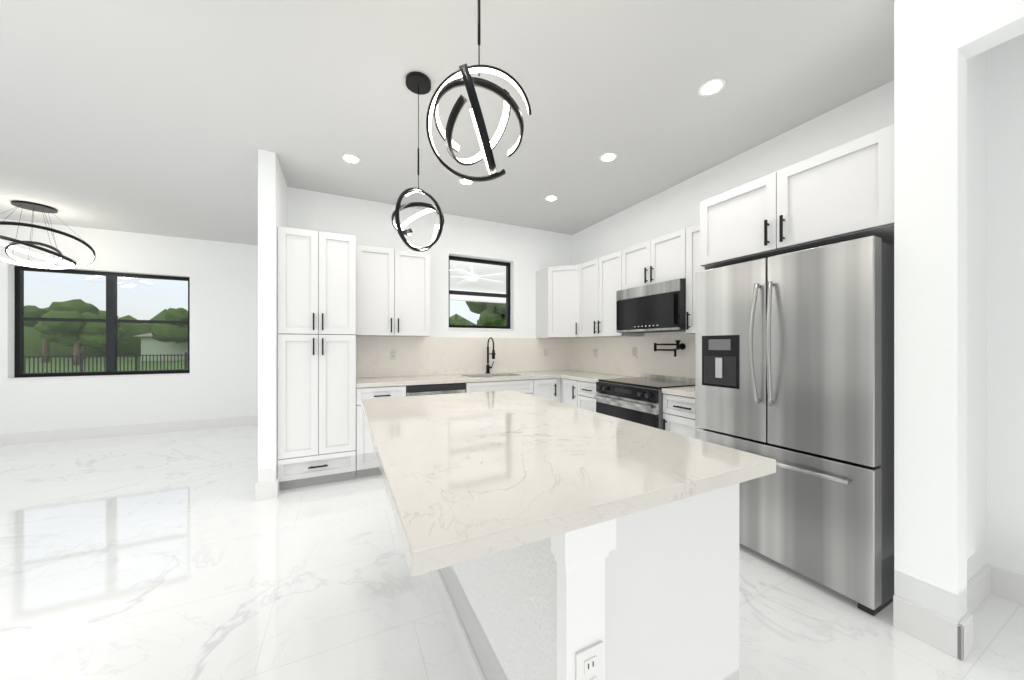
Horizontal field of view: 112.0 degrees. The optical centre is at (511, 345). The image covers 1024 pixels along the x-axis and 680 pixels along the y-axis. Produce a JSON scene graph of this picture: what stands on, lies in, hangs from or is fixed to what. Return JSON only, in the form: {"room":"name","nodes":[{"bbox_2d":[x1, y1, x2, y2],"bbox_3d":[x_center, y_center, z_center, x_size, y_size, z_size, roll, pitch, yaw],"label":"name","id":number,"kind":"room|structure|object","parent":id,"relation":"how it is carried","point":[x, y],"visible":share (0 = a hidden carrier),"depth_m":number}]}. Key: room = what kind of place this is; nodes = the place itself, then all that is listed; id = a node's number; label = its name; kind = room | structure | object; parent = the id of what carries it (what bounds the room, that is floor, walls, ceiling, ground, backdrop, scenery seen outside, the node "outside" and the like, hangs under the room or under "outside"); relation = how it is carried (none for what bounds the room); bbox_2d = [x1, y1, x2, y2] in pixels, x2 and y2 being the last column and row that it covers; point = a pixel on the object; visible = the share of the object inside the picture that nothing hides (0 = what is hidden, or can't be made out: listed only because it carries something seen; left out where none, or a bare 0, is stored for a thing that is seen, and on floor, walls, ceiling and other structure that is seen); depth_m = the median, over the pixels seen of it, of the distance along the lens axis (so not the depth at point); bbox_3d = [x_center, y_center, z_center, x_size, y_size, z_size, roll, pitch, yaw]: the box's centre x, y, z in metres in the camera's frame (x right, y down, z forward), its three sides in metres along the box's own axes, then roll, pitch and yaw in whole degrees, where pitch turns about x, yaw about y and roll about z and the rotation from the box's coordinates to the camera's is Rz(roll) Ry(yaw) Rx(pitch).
{"room":"kitchen","nodes":[
{"label":"kitchen","id":0,"kind":"room"},
{"bbox_2d":[0,219,257,433],"bbox_3d":[-6.490,-0.170,4.512,6.690,2.880,0.200,0,0,-26],"label":"wall","id":1,"kind":"structure","parent":0,"point":[220,380],"depth_m":5.04},
{"bbox_2d":[7,266,189,379],"bbox_3d":[-5.683,-0.300,4.876,1.780,1.480,0.172,0,0,-26],"label":"window","id":2,"kind":"structure","parent":1,"relation":"in","point":[111,320],"depth_m":4.87},
{"bbox_2d":[0,416,257,445],"bbox_3d":[-6.392,1.200,4.438,6.340,0.140,0.019,0,0,-26],"label":"baseboard","id":3,"kind":"structure","parent":1,"relation":"attached to","point":[83,433],"depth_m":4.87},
{"bbox_2d":[258,149,287,482],"bbox_3d":[-2.761,-0.170,4.361,0.120,2.880,3.340,0,0,-26],"label":"wall","id":4,"kind":"structure","parent":0,"point":[272,201],"depth_m":2.87},
{"bbox_2d":[255,481,271,500],"bbox_3d":[-2.805,1.200,4.319,0.036,0.140,3.336,0,0,-26],"label":"baseboard","id":5,"kind":"structure","parent":4,"relation":"attached to","point":[261,489],"depth_m":2.83},
{"bbox_2d":[288,187,571,338],"bbox_3d":[-0.654,-0.170,4.410,3.710,2.880,0.200,0,0,-26],"label":"wall","id":6,"kind":"structure","parent":0,"point":[526,253],"depth_m":4.23},
{"bbox_2d":[356,245,429,336],"bbox_3d":[-1.302,-0.560,3.772,0.753,0.920,0.375,0,0,-26],"label":"upper cabinet","id":7,"kind":"object","parent":6,"relation":"attached to","point":[392,292],"visible":0.92,"depth_m":3.63},
{"bbox_2d":[356,336,571,377],"bbox_3d":[-0.418,0.128,4.399,2.891,0.453,0.022,0,0,-26],"label":"backsplash","id":8,"kind":"structure","parent":6,"relation":"attached to","point":[418,356],"depth_m":4.25},
{"bbox_2d":[390,349,396,358],"bbox_3d":[-1.349,0.100,3.930,0.070,0.115,0.008,0,0,-26],"label":"electrical outlet","id":9,"kind":"object","parent":8,"relation":"attached to","point":[393,353],"visible":1,"depth_m":3.93},
{"bbox_2d":[543,348,547,356],"bbox_3d":[0.466,0.100,4.815,0.070,0.115,0.008,0,0,-26],"label":"electrical outlet","id":10,"kind":"object","parent":8,"relation":"attached to","point":[545,352],"visible":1,"depth_m":4.81},
{"bbox_2d":[449,256,513,330],"bbox_3d":[-0.409,-0.665,4.500,0.890,0.930,0.172,0,0,-26],"label":"kitchen window","id":11,"kind":"structure","parent":6,"relation":"in","point":[482,294],"depth_m":4.54},
{"bbox_2d":[536,267,547,337],"bbox_3d":[0.680,-0.560,4.738,0.620,0.920,0.376,0,0,-26],"label":"upper cabinet","id":12,"kind":"object","parent":6,"relation":"attached to","point":[541,275],"depth_m":4.62},
{"bbox_2d":[0,0,893,244],"bbox_3d":[-2.631,-1.670,0.831,10.400,0.120,10.200,0,0,-26],"label":"ceiling","id":13,"kind":"structure","parent":0,"point":[163,117],"depth_m":2.24},
{"bbox_2d":[0,200,95,268],"bbox_3d":[-5.506,-1.278,3.990,0.887,0.660,0.850,0,0,-26],"label":"light","id":14,"kind":"object","parent":13,"relation":"hanging from","point":[36,207],"visible":1,"depth_m":4.00},
{"bbox_2d":[341,154,360,163],"bbox_3d":[-1.384,-1.606,2.974,0.150,0.008,0.150,0,0,-26],"label":"recessed light","id":15,"kind":"object","parent":13,"relation":"in","point":[351,158],"visible":1,"depth_m":2.96},
{"bbox_2d":[391,71,443,251],"bbox_3d":[-0.569,-1.093,2.102,0.310,1.031,0.301,0,0,-26],"label":"pendant light","id":16,"kind":"object","parent":13,"relation":"hanging from","point":[418,83],"visible":1,"depth_m":2.06},
{"bbox_2d":[458,178,473,184],"bbox_3d":[-0.450,-1.606,3.385,0.150,0.008,0.150,0,0,-26],"label":"recessed light","id":17,"kind":"object","parent":13,"relation":"in","point":[463,181],"visible":0.71,"depth_m":3.40},
{"bbox_2d":[426,0,530,181],"bbox_3d":[-0.116,-1.093,1.190,0.324,1.030,0.310,0,0,-26],"label":"pendant light","id":18,"kind":"object","parent":13,"relation":"hanging from","point":[453,80],"visible":1,"depth_m":1.16},
{"bbox_2d":[545,195,557,200],"bbox_3d":[0.431,-1.606,3.770,0.150,0.008,0.150,0,0,-26],"label":"recessed light","id":19,"kind":"object","parent":13,"relation":"in","point":[551,198],"visible":1,"depth_m":3.77},
{"bbox_2d":[599,152,616,161],"bbox_3d":[0.821,-1.606,2.948,0.150,0.008,0.150,0,0,-26],"label":"recessed light","id":20,"kind":"object","parent":13,"relation":"in","point":[607,156],"visible":1,"depth_m":2.95},
{"bbox_2d":[698,78,725,96],"bbox_3d":[1.242,-1.606,2.152,0.150,0.008,0.150,0,0,-26],"label":"recessed light","id":21,"kind":"object","parent":13,"relation":"in","point":[713,86],"visible":1,"depth_m":2.15},
{"bbox_2d":[0,424,1023,679],"bbox_3d":[-2.631,1.300,0.831,10.400,0.060,10.200,0,0,-26],"label":"floor","id":22,"kind":"structure","parent":0,"point":[184,554],"depth_m":1.77},
{"bbox_2d":[278,226,355,490],"bbox_3d":[-1.852,0.125,3.342,0.610,2.290,0.665,0,0,-26],"label":"pantry cabinet","id":23,"kind":"object","parent":22,"relation":"on","point":[316,357],"visible":1,"depth_m":3.07},
{"bbox_2d":[356,386,405,477],"bbox_3d":[-1.384,0.833,3.595,0.451,0.876,0.619,0,0,-26],"label":"base cabinet","id":24,"kind":"object","parent":22,"relation":"on","point":[367,464],"depth_m":3.27},
{"bbox_2d":[356,370,593,387],"bbox_3d":[-0.284,0.375,4.123,2.891,0.040,0.636,0,0,-26],"label":"countertop","id":25,"kind":"structure","parent":24,"relation":"on","point":[503,376],"depth_m":3.83},
{"bbox_2d":[486,337,494,373],"bbox_3d":[-0.245,0.126,4.324,0.111,0.459,0.233,0,0,-26],"label":"faucet","id":26,"kind":"object","parent":25,"relation":"on","point":[488,367],"visible":1,"depth_m":4.37},
{"bbox_2d":[406,383,464,395],"bbox_3d":[-0.892,0.835,3.801,0.610,0.870,0.625,0,0,-26],"label":"dishwasher","id":27,"kind":"object","parent":22,"relation":"on","point":[430,389],"visible":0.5,"depth_m":3.54},
{"bbox_2d":[504,378,560,402],"bbox_3d":[0.267,0.833,4.400,0.456,0.876,0.619,0,0,-26],"label":"base cabinet","id":28,"kind":"object","parent":22,"relation":"on","point":[550,389],"depth_m":4.10},
{"bbox_2d":[561,378,572,405],"bbox_3d":[0.954,0.833,4.176,0.620,0.876,0.289,0,0,-26],"label":"base cabinet","id":29,"kind":"object","parent":22,"relation":"on","point":[566,384],"depth_m":4.10},
{"bbox_2d":[431,486,738,679],"bbox_3d":[0.075,0.826,1.676,0.749,0.889,1.713,0,0,-26],"label":"kitchen island","id":30,"kind":"object","parent":22,"relation":"on","point":[654,595],"depth_m":0.95},
{"bbox_2d":[361,390,775,575],"bbox_3d":[-0.083,0.360,1.606,1.060,0.040,1.800,0,0,-26],"label":"island countertop","id":31,"kind":"structure","parent":30,"relation":"on","point":[473,476],"depth_m":0.96},
{"bbox_2d":[573,380,597,411],"bbox_3d":[1.092,0.833,3.894,0.620,0.876,0.459,0,0,-26],"label":"base cabinet","id":32,"kind":"object","parent":22,"relation":"on","point":[583,392],"depth_m":3.80},
{"bbox_2d":[560,372,633,382],"bbox_3d":[1.025,0.375,4.007,0.641,0.040,0.720,0,0,-26],"label":"countertop","id":33,"kind":"structure","parent":32,"relation":"on","point":[594,377],"depth_m":3.95},
{"bbox_2d":[594,374,694,429],"bbox_3d":[1.294,0.790,3.312,0.710,0.960,0.752,0,0,-26],"label":"range","id":34,"kind":"object","parent":22,"relation":"on","point":[639,400],"visible":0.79,"depth_m":3.13},
{"bbox_2d":[663,394,699,437],"bbox_3d":[1.616,0.833,2.819,0.620,0.876,0.406,0,0,-26],"label":"base cabinet","id":35,"kind":"object","parent":22,"relation":"on","point":[678,414],"depth_m":2.73},
{"bbox_2d":[662,386,694,397],"bbox_3d":[1.610,0.375,2.816,0.633,0.040,0.406,0,0,-26],"label":"countertop","id":36,"kind":"structure","parent":35,"relation":"on","point":[688,391],"depth_m":2.76},
{"bbox_2d":[695,235,893,615],"bbox_3d":[1.782,0.380,2.151,0.851,1.780,0.905,0,0,-26],"label":"refrigerator","id":37,"kind":"object","parent":22,"relation":"on","point":[794,365],"visible":0.71,"depth_m":1.80},
{"bbox_2d":[572,33,1023,575],"bbox_3d":[2.578,-0.170,1.786,0.200,2.880,7.350,0,0,-26],"label":"wall","id":38,"kind":"structure","parent":0,"point":[675,208],"depth_m":1.77},
{"bbox_2d":[548,264,579,338],"bbox_3d":[0.704,-0.560,4.488,0.443,0.920,0.492,0,0,-26],"label":"upper cabinet","id":39,"kind":"object","parent":38,"relation":"attached to","point":[575,301],"depth_m":4.41},
{"bbox_2d":[580,258,599,337],"bbox_3d":[1.061,-0.560,4.235,0.376,0.920,0.471,0,0,-26],"label":"upper cabinet","id":40,"kind":"object","parent":38,"relation":"attached to","point":[590,270],"depth_m":4.16},
{"bbox_2d":[600,251,644,337],"bbox_3d":[1.224,-0.560,3.944,0.339,0.920,0.432,0,0,-26],"label":"upper cabinet","id":41,"kind":"object","parent":38,"relation":"attached to","point":[609,264],"depth_m":3.86},
{"bbox_2d":[572,333,694,377],"bbox_3d":[1.428,0.115,3.889,0.020,0.479,2.490,0,0,-26],"label":"backsplash","id":42,"kind":"structure","parent":38,"relation":"attached to","point":[614,354],"depth_m":3.89},
{"bbox_2d":[632,347,636,357],"bbox_3d":[1.393,0.080,3.928,0.008,0.115,0.070,0,0,-26],"label":"electrical outlet","id":43,"kind":"object","parent":42,"relation":"attached to","point":[634,352],"visible":1,"depth_m":3.92},
{"bbox_2d":[654,340,685,356],"bbox_3d":[1.567,0.030,3.463,0.100,0.160,0.316,0,0,-26],"label":"pot filler","id":44,"kind":"object","parent":42,"relation":"attached to","point":[681,346],"visible":1,"depth_m":3.36},
{"bbox_2d":[620,229,683,289],"bbox_3d":[1.486,-0.800,3.406,0.339,0.440,0.760,0,0,-26],"label":"upper cabinet","id":45,"kind":"object","parent":38,"relation":"attached to","point":[660,259],"depth_m":3.29},
{"bbox_2d":[616,278,685,332],"bbox_3d":[1.426,-0.355,3.377,0.425,0.440,0.754,0,0,-26],"label":"over-the-range microwave","id":46,"kind":"object","parent":45,"relation":"attached to","point":[659,307],"visible":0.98,"depth_m":3.21},
{"bbox_2d":[684,223,702,333],"bbox_3d":[1.742,-0.560,2.880,0.339,0.920,0.406,0,0,-26],"label":"upper cabinet","id":47,"kind":"object","parent":38,"relation":"attached to","point":[692,233],"depth_m":2.94},
{"bbox_2d":[700,124,893,270],"bbox_3d":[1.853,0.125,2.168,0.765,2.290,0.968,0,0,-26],"label":"upper cabinet","id":48,"kind":"object","parent":38,"relation":"attached to","point":[842,193],"visible":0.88,"depth_m":1.89},
{"bbox_2d":[894,0,1023,622],"bbox_3d":[2.874,-0.170,0.095,0.750,2.880,3.650,0,0,-26],"label":"wall","id":49,"kind":"structure","parent":0,"point":[941,47],"depth_m":1.49},
{"bbox_2d":[936,564,995,647],"bbox_3d":[2.166,1.200,1.637,0.590,0.140,0.016,0,0,-26],"label":"baseboard","id":50,"kind":"structure","parent":49,"relation":"attached to","point":[936,630],"depth_m":1.61},
{"bbox_2d":[996,567,1023,604],"bbox_3d":[3.229,1.200,0.201,0.019,0.140,3.530,0,0,-26],"label":"baseboard","id":51,"kind":"structure","parent":49,"relation":"attached to","point":[1009,585],"depth_m":1.72},
{"label":"outside","id":52,"kind":"structure","parent":0,"visible":0},
{"bbox_2d":[24,260,505,372],"bbox_3d":[-38.561,-0.801,61.500,172.989,12.959,135.640,0,0,-26],"label":"garden","id":53,"kind":"object","parent":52,"point":[58,351],"depth_m":30.31}
]}

